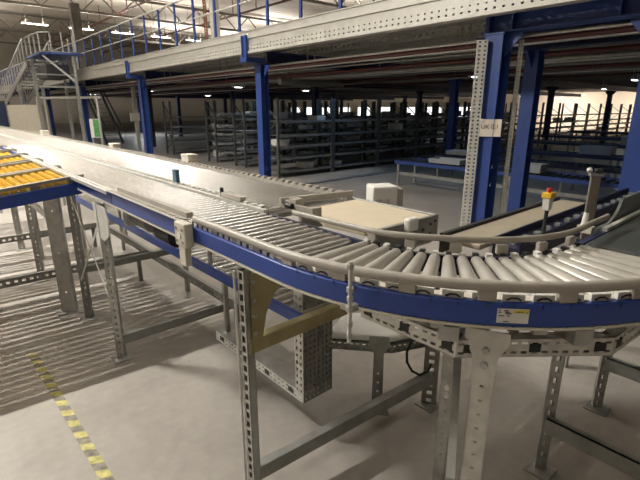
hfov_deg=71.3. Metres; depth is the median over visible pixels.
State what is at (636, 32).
pipe
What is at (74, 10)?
pillar
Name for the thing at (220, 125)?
wrapped bundle
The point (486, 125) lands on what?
paper sign
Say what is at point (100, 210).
stand
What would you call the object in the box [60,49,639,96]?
pipe
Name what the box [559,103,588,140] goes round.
shelving unit
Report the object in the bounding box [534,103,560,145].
shelving unit
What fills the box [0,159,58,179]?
lane
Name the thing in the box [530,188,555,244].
emergency stop button
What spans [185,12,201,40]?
lamp
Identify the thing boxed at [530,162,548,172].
crate
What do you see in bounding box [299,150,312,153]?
storage box
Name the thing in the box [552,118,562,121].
storage box
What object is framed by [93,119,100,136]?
print
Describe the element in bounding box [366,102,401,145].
shelving unit
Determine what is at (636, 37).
beam
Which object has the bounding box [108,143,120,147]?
junction box
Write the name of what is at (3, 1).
roof truss
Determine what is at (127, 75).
bracket
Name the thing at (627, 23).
pipe
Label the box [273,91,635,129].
wall
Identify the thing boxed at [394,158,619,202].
conveyor
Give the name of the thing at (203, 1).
rack
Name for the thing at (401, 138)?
shelving unit
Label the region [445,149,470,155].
crate
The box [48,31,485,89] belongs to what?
deck purlin
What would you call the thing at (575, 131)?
conveyor
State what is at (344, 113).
storage box
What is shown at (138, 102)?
steel column
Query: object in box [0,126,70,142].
conveyor
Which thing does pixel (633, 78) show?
ceiling lamp
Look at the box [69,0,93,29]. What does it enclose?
lamp
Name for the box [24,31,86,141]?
platform
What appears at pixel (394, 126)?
storage box
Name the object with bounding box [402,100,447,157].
shelving unit
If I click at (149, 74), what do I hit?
joist
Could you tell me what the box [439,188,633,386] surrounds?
conveyor
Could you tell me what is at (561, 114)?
shelving unit
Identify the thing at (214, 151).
storage box
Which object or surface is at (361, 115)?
shelving unit
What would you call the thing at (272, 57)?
joist
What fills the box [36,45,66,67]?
handrail
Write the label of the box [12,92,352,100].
joist
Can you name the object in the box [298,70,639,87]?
deck purlin
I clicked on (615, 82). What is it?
deck purlin
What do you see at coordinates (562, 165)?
conveyor
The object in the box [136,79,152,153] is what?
steel column
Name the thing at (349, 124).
storage box
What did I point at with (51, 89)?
joist
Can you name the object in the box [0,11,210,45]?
roof truss
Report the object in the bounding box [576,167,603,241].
post
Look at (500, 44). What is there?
steel column
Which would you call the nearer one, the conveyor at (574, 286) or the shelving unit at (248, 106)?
the conveyor at (574, 286)
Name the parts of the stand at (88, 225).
leg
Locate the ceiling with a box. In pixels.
[0,0,376,49]
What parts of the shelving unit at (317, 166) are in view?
shelf, shelf, shelf, shelf, shelf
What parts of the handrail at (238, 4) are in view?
post, post, rail, post, post, rail, post, post, post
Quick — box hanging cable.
[406,341,431,375]
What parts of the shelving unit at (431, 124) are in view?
shelf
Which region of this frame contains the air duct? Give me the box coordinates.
[277,69,344,87]
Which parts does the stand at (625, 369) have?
foot plate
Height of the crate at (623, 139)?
0.220 m
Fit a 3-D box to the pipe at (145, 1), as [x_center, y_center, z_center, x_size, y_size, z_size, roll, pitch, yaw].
[-14.513,-16.703,31.804,0.140,1.220,52.000,-14,22,-39]
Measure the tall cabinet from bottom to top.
2.100 m
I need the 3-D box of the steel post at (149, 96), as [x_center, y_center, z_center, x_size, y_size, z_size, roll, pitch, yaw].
[-8.017,-5.818,21.243,0.140,2.700,0.140,-14,22,-39]
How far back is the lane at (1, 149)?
5.81 m
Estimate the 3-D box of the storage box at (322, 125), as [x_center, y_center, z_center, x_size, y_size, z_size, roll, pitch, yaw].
[0.154,-4.135,16.194,0.320,0.119,0.400,-14,22,-39]
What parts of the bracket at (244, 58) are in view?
plate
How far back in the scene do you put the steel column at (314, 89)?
19.05 m
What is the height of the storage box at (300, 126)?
0.119 m
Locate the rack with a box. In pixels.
[202,0,220,39]
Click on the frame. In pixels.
(96, 98)
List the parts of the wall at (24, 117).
panel, return panel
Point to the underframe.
(611, 340)
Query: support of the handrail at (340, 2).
on the fascia beam at (377, 11)
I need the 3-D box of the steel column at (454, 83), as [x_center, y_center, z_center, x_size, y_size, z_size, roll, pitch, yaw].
[4.270,-3.798,14.453,0.320,2.680,0.600,-14,22,-39]
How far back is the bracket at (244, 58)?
9.09 m
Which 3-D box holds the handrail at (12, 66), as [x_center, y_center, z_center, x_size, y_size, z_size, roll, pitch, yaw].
[-21.598,-11.137,30.703,0.044,1.132,6.710,-14,22,-39]
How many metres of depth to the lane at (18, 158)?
4.87 m
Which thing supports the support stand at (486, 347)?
on the floor
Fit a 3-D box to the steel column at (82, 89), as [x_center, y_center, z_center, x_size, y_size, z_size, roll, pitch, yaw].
[-10.184,-5.283,19.470,0.320,2.680,0.600,-14,22,-39]
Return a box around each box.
[40,130,48,135]
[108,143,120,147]
[174,219,193,266]
[181,153,197,162]
[213,150,226,156]
[245,112,256,117]
[271,138,288,145]
[273,112,287,117]
[296,160,313,167]
[299,125,312,128]
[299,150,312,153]
[308,116,325,119]
[321,124,329,127]
[325,160,340,164]
[343,112,354,115]
[347,122,359,126]
[381,111,393,115]
[388,123,402,129]
[406,120,414,124]
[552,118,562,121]
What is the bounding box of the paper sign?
[479,119,501,136]
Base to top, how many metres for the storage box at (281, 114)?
0.204 m
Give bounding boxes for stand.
[0,197,65,212]
[11,207,27,251]
[24,205,48,282]
[29,198,84,318]
[33,208,127,259]
[66,195,237,363]
[232,267,439,479]
[431,289,462,479]
[460,327,510,479]
[523,342,639,479]
[583,355,639,416]
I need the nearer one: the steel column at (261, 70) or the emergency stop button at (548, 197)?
the emergency stop button at (548, 197)
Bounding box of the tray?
[217,323,322,391]
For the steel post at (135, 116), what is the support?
on the floor
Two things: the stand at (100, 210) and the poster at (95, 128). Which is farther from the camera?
the poster at (95, 128)
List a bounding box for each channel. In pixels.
[0,227,96,246]
[0,250,144,288]
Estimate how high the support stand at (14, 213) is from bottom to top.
1.120 m
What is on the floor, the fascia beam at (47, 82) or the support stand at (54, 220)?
the support stand at (54, 220)
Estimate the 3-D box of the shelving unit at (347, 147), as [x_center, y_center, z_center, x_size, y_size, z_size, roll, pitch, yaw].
[1.424,-4.998,19.619,1.960,2.050,0.660,-14,22,-39]
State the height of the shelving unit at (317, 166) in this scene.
2.050 m
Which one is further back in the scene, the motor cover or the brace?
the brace
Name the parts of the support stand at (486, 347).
head plate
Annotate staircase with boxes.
[0,38,49,106]
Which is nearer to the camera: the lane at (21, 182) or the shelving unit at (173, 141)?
the lane at (21, 182)
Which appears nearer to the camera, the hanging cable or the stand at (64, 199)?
the hanging cable
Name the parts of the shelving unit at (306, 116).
shelf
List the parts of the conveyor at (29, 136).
rail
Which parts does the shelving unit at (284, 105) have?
shelf, shelf, shelf, shelf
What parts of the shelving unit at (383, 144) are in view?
shelf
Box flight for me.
[86,90,123,143]
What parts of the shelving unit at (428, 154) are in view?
shelf, shelf, shelf, shelf, shelf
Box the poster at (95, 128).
[89,119,102,144]
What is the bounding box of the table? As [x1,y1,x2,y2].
[332,313,425,415]
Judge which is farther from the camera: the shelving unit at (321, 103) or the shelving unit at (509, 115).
the shelving unit at (321, 103)
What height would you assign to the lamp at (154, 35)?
2.450 m
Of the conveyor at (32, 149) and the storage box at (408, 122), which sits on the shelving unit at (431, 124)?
the storage box at (408, 122)
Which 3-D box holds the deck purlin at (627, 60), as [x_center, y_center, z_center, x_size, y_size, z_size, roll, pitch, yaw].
[-4.664,-9.096,26.436,0.063,0.150,52.000,-14,22,-39]
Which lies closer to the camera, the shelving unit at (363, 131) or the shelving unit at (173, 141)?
the shelving unit at (363, 131)
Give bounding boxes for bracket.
[69,73,82,85]
[124,61,142,78]
[240,35,265,63]
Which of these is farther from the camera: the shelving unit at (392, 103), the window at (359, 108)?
the window at (359, 108)
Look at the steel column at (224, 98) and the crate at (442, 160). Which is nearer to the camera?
the crate at (442, 160)
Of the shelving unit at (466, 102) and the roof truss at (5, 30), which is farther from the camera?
the roof truss at (5, 30)
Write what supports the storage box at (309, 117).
on the shelving unit at (317, 166)
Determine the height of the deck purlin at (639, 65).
0.150 m
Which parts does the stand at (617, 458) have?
foot plate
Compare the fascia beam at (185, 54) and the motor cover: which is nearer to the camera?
the motor cover
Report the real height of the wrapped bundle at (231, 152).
0.154 m
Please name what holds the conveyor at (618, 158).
on the floor
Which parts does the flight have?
hand rail, hand rail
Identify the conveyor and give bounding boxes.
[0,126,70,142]
[0,134,15,139]
[0,139,66,158]
[21,153,176,205]
[30,139,166,164]
[75,194,332,402]
[106,184,267,235]
[108,158,344,216]
[191,210,639,342]
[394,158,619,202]
[435,154,621,191]
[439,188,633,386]
[500,147,623,177]
[533,139,625,148]
[540,134,622,158]
[566,130,628,151]
[578,191,639,256]
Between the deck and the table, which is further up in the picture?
the deck
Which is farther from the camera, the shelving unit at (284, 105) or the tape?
the shelving unit at (284, 105)
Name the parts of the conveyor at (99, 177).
rail, rail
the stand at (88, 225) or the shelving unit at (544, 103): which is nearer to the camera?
the stand at (88, 225)
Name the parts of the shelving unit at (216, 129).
shelf, shelf, shelf, shelf, shelf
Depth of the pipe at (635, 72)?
16.03 m
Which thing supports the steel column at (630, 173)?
on the floor
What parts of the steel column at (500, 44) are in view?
cap plate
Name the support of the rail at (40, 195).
attached to the lane at (21, 182)
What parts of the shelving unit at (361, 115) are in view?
shelf, shelf, shelf, shelf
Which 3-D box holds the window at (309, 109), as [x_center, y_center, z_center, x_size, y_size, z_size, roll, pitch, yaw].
[-1.461,-19.693,68.123,0.050,1.200,2.300,-14,22,-39]
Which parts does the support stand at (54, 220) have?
foot plate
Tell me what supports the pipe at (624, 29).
hanging from the deck
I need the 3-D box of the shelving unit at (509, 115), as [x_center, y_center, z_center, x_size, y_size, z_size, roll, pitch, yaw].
[8.272,-5.090,19.928,1.960,2.050,0.660,-14,22,-39]
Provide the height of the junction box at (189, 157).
0.180 m
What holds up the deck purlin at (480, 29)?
attached to the deck
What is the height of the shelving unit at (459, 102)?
2.050 m
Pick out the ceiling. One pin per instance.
(286, 11)
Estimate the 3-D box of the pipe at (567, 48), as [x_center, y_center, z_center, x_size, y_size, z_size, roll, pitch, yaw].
[-5.006,-6.786,19.141,0.056,0.451,43.000,-14,22,-39]
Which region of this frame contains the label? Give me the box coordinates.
[498,310,528,321]
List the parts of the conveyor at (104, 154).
rail, rail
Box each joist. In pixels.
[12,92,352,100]
[26,90,393,99]
[50,88,443,98]
[84,80,479,96]
[144,71,580,96]
[265,51,636,91]
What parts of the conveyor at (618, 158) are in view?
rail, rail, leg, leg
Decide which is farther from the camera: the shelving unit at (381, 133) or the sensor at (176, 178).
the shelving unit at (381, 133)
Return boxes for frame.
[35,96,103,144]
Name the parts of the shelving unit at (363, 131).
shelf, shelf, shelf, shelf, shelf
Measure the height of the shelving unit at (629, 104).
2.050 m
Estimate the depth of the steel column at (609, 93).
23.68 m
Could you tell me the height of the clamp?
0.055 m
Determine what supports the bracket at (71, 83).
attached to the fascia beam at (117, 67)
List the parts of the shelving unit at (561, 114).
shelf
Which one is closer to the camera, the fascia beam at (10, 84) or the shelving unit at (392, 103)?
the shelving unit at (392, 103)
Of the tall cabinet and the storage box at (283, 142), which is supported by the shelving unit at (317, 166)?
the storage box at (283, 142)
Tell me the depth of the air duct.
14.02 m
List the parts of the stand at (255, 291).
foot plate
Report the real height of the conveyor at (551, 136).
0.850 m
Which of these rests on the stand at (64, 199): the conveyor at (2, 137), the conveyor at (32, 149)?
the conveyor at (2, 137)
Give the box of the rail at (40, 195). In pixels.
[0,182,81,209]
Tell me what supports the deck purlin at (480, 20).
attached to the deck
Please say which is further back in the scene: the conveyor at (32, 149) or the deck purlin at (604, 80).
the deck purlin at (604, 80)
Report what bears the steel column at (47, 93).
on the floor
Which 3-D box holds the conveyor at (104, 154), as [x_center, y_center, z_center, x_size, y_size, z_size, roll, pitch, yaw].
[-3.086,-1.156,5.863,0.620,0.120,3.796,-14,22,-39]
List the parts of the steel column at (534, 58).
cap plate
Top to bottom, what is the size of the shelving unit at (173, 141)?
2.050 m
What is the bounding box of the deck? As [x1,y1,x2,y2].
[5,0,618,95]
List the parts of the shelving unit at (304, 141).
shelf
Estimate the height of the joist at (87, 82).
0.240 m
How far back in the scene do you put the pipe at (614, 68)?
14.06 m
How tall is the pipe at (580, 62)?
0.434 m
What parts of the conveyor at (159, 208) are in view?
rail, rail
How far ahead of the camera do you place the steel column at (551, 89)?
18.99 m
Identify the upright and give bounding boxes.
[460,40,488,225]
[499,40,524,213]
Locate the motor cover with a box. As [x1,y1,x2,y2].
[366,183,402,206]
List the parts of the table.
rail, rail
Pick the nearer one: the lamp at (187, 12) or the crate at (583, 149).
the crate at (583, 149)
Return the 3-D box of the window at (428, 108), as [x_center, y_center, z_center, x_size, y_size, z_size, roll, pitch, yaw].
[13.259,-14.977,52.188,0.050,1.200,2.300,-14,22,-39]
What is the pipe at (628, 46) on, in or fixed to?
hanging from the deck
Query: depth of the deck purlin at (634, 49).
10.83 m
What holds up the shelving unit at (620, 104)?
on the floor
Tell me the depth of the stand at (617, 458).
2.15 m
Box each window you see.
[307,107,311,114]
[357,107,369,115]
[381,107,389,110]
[407,107,414,114]
[427,107,441,113]
[459,107,470,116]
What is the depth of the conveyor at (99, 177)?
3.56 m
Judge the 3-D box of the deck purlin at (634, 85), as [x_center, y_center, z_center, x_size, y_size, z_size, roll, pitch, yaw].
[8.062,-12.295,37.244,0.063,0.150,52.000,-14,22,-39]
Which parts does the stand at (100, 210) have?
foot plate, head plate, foot plate, leg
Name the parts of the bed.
plate, plate, plate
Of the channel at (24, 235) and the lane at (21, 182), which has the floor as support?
the channel at (24, 235)
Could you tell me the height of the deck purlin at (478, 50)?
0.150 m
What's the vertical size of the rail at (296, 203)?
0.059 m
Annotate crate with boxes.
[428,157,469,164]
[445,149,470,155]
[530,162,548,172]
[579,145,617,155]
[620,136,627,144]
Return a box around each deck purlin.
[1,10,485,93]
[7,22,485,94]
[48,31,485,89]
[110,50,480,87]
[114,51,483,87]
[177,41,639,83]
[188,60,639,89]
[212,49,635,83]
[218,65,639,90]
[232,57,639,85]
[290,78,638,92]
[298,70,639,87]
[320,71,639,87]
[325,81,638,93]
[327,83,637,93]
[330,74,639,89]
[361,85,637,94]
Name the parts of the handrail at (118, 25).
post, post, rail, post, rail, post, post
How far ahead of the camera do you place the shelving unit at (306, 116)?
18.00 m
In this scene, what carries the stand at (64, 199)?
on the floor
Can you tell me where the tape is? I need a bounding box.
[28,353,114,479]
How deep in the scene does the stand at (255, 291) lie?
2.05 m
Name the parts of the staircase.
hand rail, leg, hand rail, leg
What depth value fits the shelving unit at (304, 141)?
17.22 m
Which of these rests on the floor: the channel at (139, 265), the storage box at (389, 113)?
the channel at (139, 265)
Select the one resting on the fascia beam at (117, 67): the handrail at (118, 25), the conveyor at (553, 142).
the handrail at (118, 25)
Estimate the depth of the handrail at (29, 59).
26.22 m
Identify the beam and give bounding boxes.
[0,84,12,92]
[16,79,37,90]
[37,71,71,85]
[71,58,128,81]
[128,31,249,72]
[246,0,594,53]
[481,0,639,34]
[511,19,639,52]
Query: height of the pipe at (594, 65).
0.477 m
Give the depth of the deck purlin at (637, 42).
11.21 m
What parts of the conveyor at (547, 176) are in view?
leg, leg, rail, leg, rail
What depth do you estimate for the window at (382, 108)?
57.33 m
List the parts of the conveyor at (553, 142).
rail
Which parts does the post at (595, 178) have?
post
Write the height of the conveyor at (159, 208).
0.136 m
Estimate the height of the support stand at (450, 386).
1.100 m
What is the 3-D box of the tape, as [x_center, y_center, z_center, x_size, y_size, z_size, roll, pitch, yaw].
[-1.530,1.071,2.721,0.057,0.001,1.982,-15,22,-41]
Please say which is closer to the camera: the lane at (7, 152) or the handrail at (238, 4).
the lane at (7, 152)
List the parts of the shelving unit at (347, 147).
shelf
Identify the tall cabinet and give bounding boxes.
[0,101,8,126]
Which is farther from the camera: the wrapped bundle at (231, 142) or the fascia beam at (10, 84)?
the fascia beam at (10, 84)
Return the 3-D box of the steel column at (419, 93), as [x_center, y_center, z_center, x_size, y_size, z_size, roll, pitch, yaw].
[5.296,-6.615,23.971,0.320,2.680,0.600,-14,22,-39]
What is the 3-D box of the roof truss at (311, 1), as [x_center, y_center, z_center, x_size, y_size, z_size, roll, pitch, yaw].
[-3.283,-14.473,24.727,60.024,1.320,0.160,-14,22,-39]
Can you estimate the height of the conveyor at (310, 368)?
1.190 m
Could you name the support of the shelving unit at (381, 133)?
on the floor
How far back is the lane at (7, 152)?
5.43 m
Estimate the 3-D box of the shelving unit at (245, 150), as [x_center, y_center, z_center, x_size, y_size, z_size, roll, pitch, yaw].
[-1.807,-3.504,14.569,1.960,2.050,0.660,-14,22,-39]
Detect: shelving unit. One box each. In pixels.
[162,101,215,154]
[204,100,257,162]
[208,102,252,150]
[231,99,294,167]
[247,102,289,147]
[253,101,305,154]
[270,98,332,178]
[283,100,336,162]
[296,101,341,153]
[319,99,379,171]
[321,103,348,138]
[326,101,373,158]
[338,102,371,148]
[364,100,418,165]
[366,101,405,154]
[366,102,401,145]
[390,103,426,145]
[393,102,433,151]
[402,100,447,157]
[418,103,448,142]
[421,102,458,148]
[434,101,478,152]
[444,102,472,146]
[462,102,474,148]
[500,102,517,146]
[502,103,517,140]
[510,103,543,145]
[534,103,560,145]
[549,103,575,140]
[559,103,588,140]
[573,103,600,140]
[586,104,612,135]
[597,104,622,136]
[611,104,631,134]
[618,104,631,131]
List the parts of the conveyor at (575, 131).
rail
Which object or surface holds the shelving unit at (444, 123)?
on the floor
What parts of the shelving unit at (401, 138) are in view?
shelf, shelf, shelf, shelf, shelf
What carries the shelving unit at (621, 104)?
on the floor
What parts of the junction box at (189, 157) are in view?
lid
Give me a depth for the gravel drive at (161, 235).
2.50 m
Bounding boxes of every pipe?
[15,21,632,95]
[18,24,637,95]
[27,31,639,95]
[39,44,475,95]
[41,0,150,48]
[50,43,639,96]
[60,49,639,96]
[98,48,639,94]
[103,0,290,52]
[104,60,639,96]
[106,46,639,94]
[112,59,639,96]
[131,60,639,97]
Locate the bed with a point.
(357, 211)
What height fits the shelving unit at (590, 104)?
2.050 m
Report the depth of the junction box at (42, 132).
8.92 m
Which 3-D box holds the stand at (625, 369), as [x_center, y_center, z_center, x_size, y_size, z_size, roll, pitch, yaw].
[1.906,0.543,2.430,0.120,1.180,0.650,-14,22,-39]
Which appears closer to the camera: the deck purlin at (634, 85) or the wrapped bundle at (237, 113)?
the wrapped bundle at (237, 113)
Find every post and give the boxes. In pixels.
[129,87,141,149]
[147,88,156,146]
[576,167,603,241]
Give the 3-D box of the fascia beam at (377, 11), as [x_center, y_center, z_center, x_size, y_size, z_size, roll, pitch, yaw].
[0.766,-3.306,6.660,0.140,0.440,6.730,-14,22,-39]
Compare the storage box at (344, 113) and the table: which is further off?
the storage box at (344, 113)
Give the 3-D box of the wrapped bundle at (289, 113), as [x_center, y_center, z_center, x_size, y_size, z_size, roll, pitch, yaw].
[-1.474,-4.798,17.002,1.692,0.154,0.600,-14,22,-39]
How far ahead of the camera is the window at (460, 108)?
49.44 m
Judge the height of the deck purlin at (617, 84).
0.150 m
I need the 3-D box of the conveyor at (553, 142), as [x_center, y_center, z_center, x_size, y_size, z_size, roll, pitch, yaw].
[9.140,-2.149,12.195,0.800,0.800,7.300,-14,22,-39]
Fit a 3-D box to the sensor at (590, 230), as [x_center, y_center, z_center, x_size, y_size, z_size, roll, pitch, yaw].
[1.179,-0.076,1.972,0.042,0.087,0.060,-14,22,-39]
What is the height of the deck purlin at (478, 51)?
0.150 m
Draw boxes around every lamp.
[20,0,48,25]
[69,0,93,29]
[111,1,133,33]
[150,4,170,37]
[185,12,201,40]
[630,70,638,80]
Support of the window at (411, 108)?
in the wall at (595, 99)
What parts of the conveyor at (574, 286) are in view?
clamp rod, rail, guard rail, guard rail, label plate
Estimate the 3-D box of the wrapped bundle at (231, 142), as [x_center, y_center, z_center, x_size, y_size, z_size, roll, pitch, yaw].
[-2.947,-3.516,16.020,1.698,0.153,0.600,-14,22,-39]
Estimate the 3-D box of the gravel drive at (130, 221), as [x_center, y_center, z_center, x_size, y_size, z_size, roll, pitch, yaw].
[-1.179,-0.150,2.948,0.120,0.155,0.380,-14,22,-39]
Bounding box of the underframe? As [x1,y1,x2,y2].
[361,311,639,357]
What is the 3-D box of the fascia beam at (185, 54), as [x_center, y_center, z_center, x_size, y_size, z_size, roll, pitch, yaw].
[-3.710,-4.740,11.505,0.140,0.440,6.730,-14,22,-39]
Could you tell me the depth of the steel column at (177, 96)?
28.92 m
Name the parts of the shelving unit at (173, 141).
shelf, shelf, shelf, shelf, shelf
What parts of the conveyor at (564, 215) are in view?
rail, rail, leg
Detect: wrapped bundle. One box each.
[211,112,256,116]
[212,123,256,127]
[212,131,257,135]
[213,140,257,144]
[221,150,257,154]
[270,112,302,115]
[270,123,302,125]
[270,131,302,133]
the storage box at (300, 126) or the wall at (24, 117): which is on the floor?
the wall at (24, 117)
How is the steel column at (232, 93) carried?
on the floor
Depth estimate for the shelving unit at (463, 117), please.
17.30 m
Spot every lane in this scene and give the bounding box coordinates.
[0,145,13,153]
[0,149,25,160]
[0,153,39,166]
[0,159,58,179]
[0,165,83,196]
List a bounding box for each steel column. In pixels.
[45,91,56,135]
[79,86,92,142]
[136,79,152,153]
[136,96,142,132]
[175,94,183,136]
[223,97,227,122]
[229,91,235,130]
[253,64,271,176]
[269,96,273,120]
[311,87,319,139]
[416,91,423,126]
[445,79,463,153]
[467,31,523,223]
[506,48,548,211]
[540,86,559,149]
[597,90,616,142]
[618,20,639,192]
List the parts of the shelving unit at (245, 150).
shelf, shelf, shelf, shelf, shelf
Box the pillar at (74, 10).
[68,2,85,68]
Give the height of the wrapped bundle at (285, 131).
0.150 m
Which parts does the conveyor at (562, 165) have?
rail, rail, leg, leg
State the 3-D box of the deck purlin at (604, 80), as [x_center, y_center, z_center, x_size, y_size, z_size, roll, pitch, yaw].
[2.073,-10.790,32.158,0.063,0.150,52.000,-14,22,-39]
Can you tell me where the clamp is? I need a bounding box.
[220,187,245,201]
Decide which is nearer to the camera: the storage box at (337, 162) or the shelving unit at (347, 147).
the storage box at (337, 162)
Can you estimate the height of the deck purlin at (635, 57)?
0.150 m
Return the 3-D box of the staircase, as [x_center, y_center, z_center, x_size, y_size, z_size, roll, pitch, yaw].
[-14.543,-6.962,21.982,1.040,4.474,9.044,-14,22,-39]
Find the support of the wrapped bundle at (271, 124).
on the shelving unit at (304, 141)
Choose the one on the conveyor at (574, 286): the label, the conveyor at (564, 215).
the label
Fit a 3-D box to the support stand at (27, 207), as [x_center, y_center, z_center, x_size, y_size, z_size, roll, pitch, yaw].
[-3.033,-0.100,4.706,0.120,1.120,0.120,-14,22,-39]
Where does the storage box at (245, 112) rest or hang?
on the shelving unit at (216, 129)
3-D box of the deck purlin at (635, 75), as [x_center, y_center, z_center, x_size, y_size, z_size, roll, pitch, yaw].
[0.576,-10.414,30.886,0.063,0.150,52.000,-14,22,-39]
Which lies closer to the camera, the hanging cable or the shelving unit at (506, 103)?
the hanging cable
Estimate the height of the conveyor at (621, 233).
0.195 m
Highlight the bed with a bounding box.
[299,197,438,249]
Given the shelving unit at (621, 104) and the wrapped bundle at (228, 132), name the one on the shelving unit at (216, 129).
the wrapped bundle at (228, 132)
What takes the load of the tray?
on the conveyor at (310, 368)
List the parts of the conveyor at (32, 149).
rail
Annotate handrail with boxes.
[0,66,14,85]
[14,59,37,81]
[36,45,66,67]
[69,22,126,69]
[125,0,246,55]
[247,0,342,25]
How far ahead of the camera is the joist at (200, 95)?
39.93 m
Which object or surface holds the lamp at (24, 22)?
hanging from the ceiling
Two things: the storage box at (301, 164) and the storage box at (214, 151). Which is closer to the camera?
the storage box at (301, 164)
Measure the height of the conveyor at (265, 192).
0.120 m
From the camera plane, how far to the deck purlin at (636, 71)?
17.50 m
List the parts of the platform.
hand rail, leg, leg, leg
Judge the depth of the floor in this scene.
3.02 m
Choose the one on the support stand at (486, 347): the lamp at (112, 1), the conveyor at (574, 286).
the conveyor at (574, 286)
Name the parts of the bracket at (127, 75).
plate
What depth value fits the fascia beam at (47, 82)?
21.02 m
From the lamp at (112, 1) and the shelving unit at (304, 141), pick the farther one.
the lamp at (112, 1)
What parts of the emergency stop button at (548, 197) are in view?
post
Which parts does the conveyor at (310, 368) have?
leg, leg, rail, plate, hanging frame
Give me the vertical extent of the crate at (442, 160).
0.100 m
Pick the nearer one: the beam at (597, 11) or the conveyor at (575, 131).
the beam at (597, 11)
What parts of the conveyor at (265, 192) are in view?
rail, rail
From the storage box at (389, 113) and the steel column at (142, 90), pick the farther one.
the storage box at (389, 113)
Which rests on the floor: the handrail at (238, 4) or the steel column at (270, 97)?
the steel column at (270, 97)
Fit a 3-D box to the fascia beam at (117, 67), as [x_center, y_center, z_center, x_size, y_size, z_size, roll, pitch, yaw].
[-8.185,-6.174,16.350,0.140,0.440,6.730,-14,22,-39]
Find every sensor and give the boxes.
[171,169,179,182]
[577,212,594,233]
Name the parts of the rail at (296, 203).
guide arm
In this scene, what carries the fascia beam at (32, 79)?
attached to the deck
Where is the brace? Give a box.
[105,225,239,322]
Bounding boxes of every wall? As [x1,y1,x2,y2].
[0,37,256,123]
[7,105,52,134]
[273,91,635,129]
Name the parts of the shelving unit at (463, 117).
shelf, shelf, shelf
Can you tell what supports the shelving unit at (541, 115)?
on the floor
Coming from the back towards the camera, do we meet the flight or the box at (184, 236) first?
the flight
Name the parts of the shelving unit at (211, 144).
shelf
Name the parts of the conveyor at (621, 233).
rail, panel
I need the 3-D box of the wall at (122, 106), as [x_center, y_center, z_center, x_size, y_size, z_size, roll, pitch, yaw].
[-30.525,-19.409,55.360,60.000,9.400,0.200,-14,22,-39]
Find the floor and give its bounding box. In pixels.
[0,120,639,479]
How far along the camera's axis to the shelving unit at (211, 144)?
19.25 m
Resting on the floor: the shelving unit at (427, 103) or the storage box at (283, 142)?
the shelving unit at (427, 103)
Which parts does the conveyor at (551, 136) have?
rail, rail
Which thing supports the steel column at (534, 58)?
on the floor
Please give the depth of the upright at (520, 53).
5.89 m
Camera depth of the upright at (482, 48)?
5.91 m
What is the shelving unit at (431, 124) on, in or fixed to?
on the floor
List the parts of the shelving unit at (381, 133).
shelf, shelf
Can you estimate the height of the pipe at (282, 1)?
1.220 m
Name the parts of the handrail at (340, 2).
post, post, post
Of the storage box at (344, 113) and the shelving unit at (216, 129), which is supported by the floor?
the shelving unit at (216, 129)
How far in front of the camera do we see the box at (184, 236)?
2.04 m
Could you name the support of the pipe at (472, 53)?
hanging from the deck
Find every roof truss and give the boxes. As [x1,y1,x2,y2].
[0,0,283,31]
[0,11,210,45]
[0,29,178,53]
[303,0,373,7]
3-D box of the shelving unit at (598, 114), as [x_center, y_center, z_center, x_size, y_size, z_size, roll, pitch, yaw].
[15.646,-6.943,26.190,1.960,2.050,0.660,-14,22,-39]
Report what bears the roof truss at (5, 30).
attached to the wall

